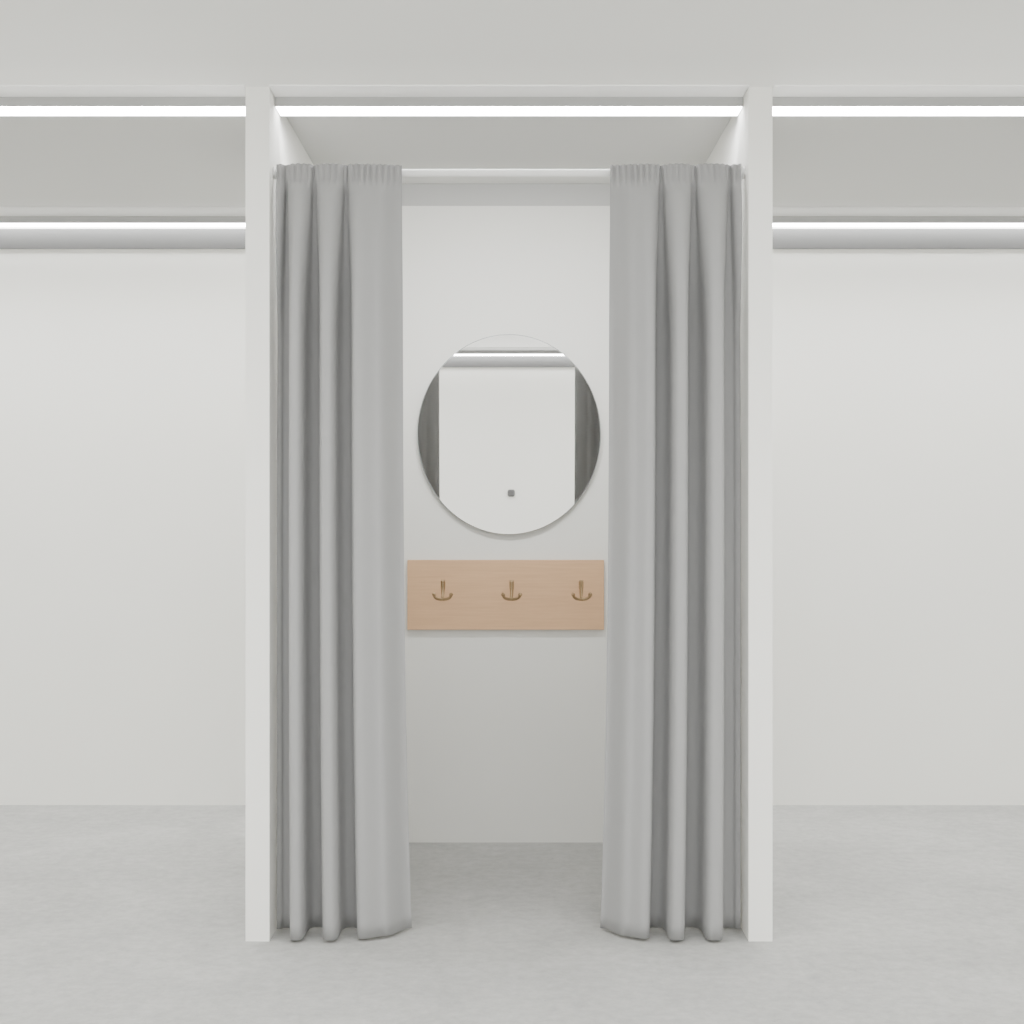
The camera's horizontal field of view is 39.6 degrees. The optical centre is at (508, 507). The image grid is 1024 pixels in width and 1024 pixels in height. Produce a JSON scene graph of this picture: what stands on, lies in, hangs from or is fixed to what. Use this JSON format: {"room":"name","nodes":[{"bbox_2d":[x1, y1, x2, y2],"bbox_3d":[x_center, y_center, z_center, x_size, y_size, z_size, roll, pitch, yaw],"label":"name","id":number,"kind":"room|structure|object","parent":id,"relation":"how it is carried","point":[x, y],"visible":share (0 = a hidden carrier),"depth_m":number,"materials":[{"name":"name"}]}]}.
{"room":"fitting room area","nodes":[
{"label":"fitting room area","id":0,"kind":"room"},
{"bbox_2d":[245,87,313,940],"bbox_3d":[-0.824,0.020,5.387,0.078,2.800,1.456,0,0,0],"label":"wall","id":1,"kind":"structure","parent":0,"point":[271,140],"depth_m":4.66,"materials":[{"name":"white paint"}]},
{"bbox_2d":[276,163,411,939],"bbox_3d":[-0.551,0.136,4.704,0.450,2.544,0.151,0,0,0],"label":"curtain","id":2,"kind":"object","parent":1,"relation":"hanging from","point":[343,857],"visible":1,"depth_m":4.69,"materials":[{"name":"grey fabric"}]},
{"bbox_2d":[273,167,744,178],"bbox_3d":[0.000,-1.117,4.742,1.568,0.042,0.042,0,0,0],"label":"curtain rod","id":3,"kind":"object","parent":1,"relation":"attached to","point":[405,172],"visible":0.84,"depth_m":4.73,"materials":[{"name":"white metal"}]},
{"bbox_2d":[402,184,609,842],"bbox_3d":[0.000,0.020,6.076,1.570,2.800,0.078,0,0,0],"label":"wall","id":4,"kind":"structure","parent":0,"point":[506,729],"depth_m":6.04,"materials":[{"name":"paint"}]},
{"bbox_2d":[407,560,603,629],"bbox_3d":[-0.014,0.367,5.998,0.832,0.295,0.076,0,0,0],"label":"hook rail","id":5,"kind":"object","parent":4,"relation":"attached to","point":[441,594],"visible":1,"depth_m":6.01,"materials":[{"name":"brown wood"}]},
{"bbox_2d":[417,334,600,534],"bbox_3d":[0.000,-0.311,6.025,0.778,0.848,0.024,0,0,0],"label":"mirror","id":6,"kind":"object","parent":4,"relation":"attached to","point":[509,426],"visible":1,"depth_m":6.01,"materials":[{"name":"clear glass"}]},
{"bbox_2d":[286,116,731,183],"bbox_3d":[0.000,-1.378,5.454,1.568,0.003,1.165,0,0,0],"label":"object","id":7,"kind":"structure","parent":0,"point":[411,142],"depth_m":5.36,"materials":[{"name":"white paint"}]},
{"bbox_2d":[0,227,1023,804],"bbox_3d":[0.000,0.020,6.855,7.440,2.800,0.120,0,0,0],"label":"wall","id":8,"kind":"structure","parent":0,"point":[898,374],"depth_m":6.79,"materials":[{"name":"paint"}]},
{"bbox_2d":[0,229,1023,248],"bbox_3d":[0.000,-1.285,6.789,7.200,0.094,0.012,0,0,0],"label":"crown molding","id":9,"kind":"structure","parent":8,"relation":"attached to","point":[9,238],"depth_m":6.78,"materials":[{"name":"grey paint"}]},
{"bbox_2d":[0,805,1023,1023],"bbox_3d":[0.000,1.480,3.158,7.440,0.120,7.515,0,0,0],"label":"floor","id":10,"kind":"structure","parent":0,"point":[110,914],"depth_m":4.69,"materials":[{"name":"concrete"}]},
{"bbox_2d":[0,0,1023,206],"bbox_3d":[0.000,-1.440,3.158,7.440,0.120,7.515,0,0,0],"label":"ceiling","id":11,"kind":"structure","parent":0,"point":[46,161],"depth_m":4.45,"materials":[{"name":"paint"}]},
{"bbox_2d":[0,207,244,226],"bbox_3d":[-1.802,-1.361,6.563,1.242,0.038,0.429,0,0,0],"label":"recessed light","id":12,"kind":"object","parent":11,"relation":"in","point":[9,216],"depth_m":6.71,"materials":[{"name":"grey plastic"}]},
{"bbox_2d":[0,85,244,115],"bbox_3d":[-2.232,-1.361,4.753,2.733,0.038,0.232,0,0,0],"label":"recessed light","id":13,"kind":"object","parent":11,"relation":"in","point":[15,100],"visible":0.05,"depth_m":4.76,"materials":[{"name":"grey plastic"}]},
{"bbox_2d":[269,85,748,115],"bbox_3d":[0.000,-1.361,4.753,1.566,0.038,0.232,0,0,0],"label":"recessed light","id":14,"kind":"object","parent":11,"relation":"in","point":[290,100],"visible":1,"depth_m":4.76,"materials":[{"name":"grey plastic"}]},
{"bbox_2d":[773,85,1023,115],"bbox_3d":[2.232,-1.361,4.753,2.733,0.038,0.232,0,0,0],"label":"recessed light","id":15,"kind":"object","parent":11,"relation":"in","point":[788,100],"visible":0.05,"depth_m":4.76,"materials":[{"name":"grey plastic"}]},
{"bbox_2d":[773,207,1023,226],"bbox_3d":[1.816,-1.361,6.563,1.271,0.038,0.429,0,0,0],"label":"recessed light","id":16,"kind":"object","parent":11,"relation":"in","point":[782,216],"depth_m":6.71,"materials":[{"name":"grey plastic"}]},
{"bbox_2d":[705,87,772,940],"bbox_3d":[0.824,0.020,5.387,0.078,2.800,1.456,0,0,0],"label":"wall","id":17,"kind":"structure","parent":0,"point":[746,140],"depth_m":4.66,"materials":[{"name":"white paint"}]},
{"bbox_2d":[600,163,741,940],"bbox_3d":[0.540,0.136,4.704,0.469,2.544,0.151,0,0,0],"label":"curtain","id":18,"kind":"object","parent":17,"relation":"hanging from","point":[671,858],"visible":1,"depth_m":4.70,"materials":[{"name":"grey fabric"}]}
]}

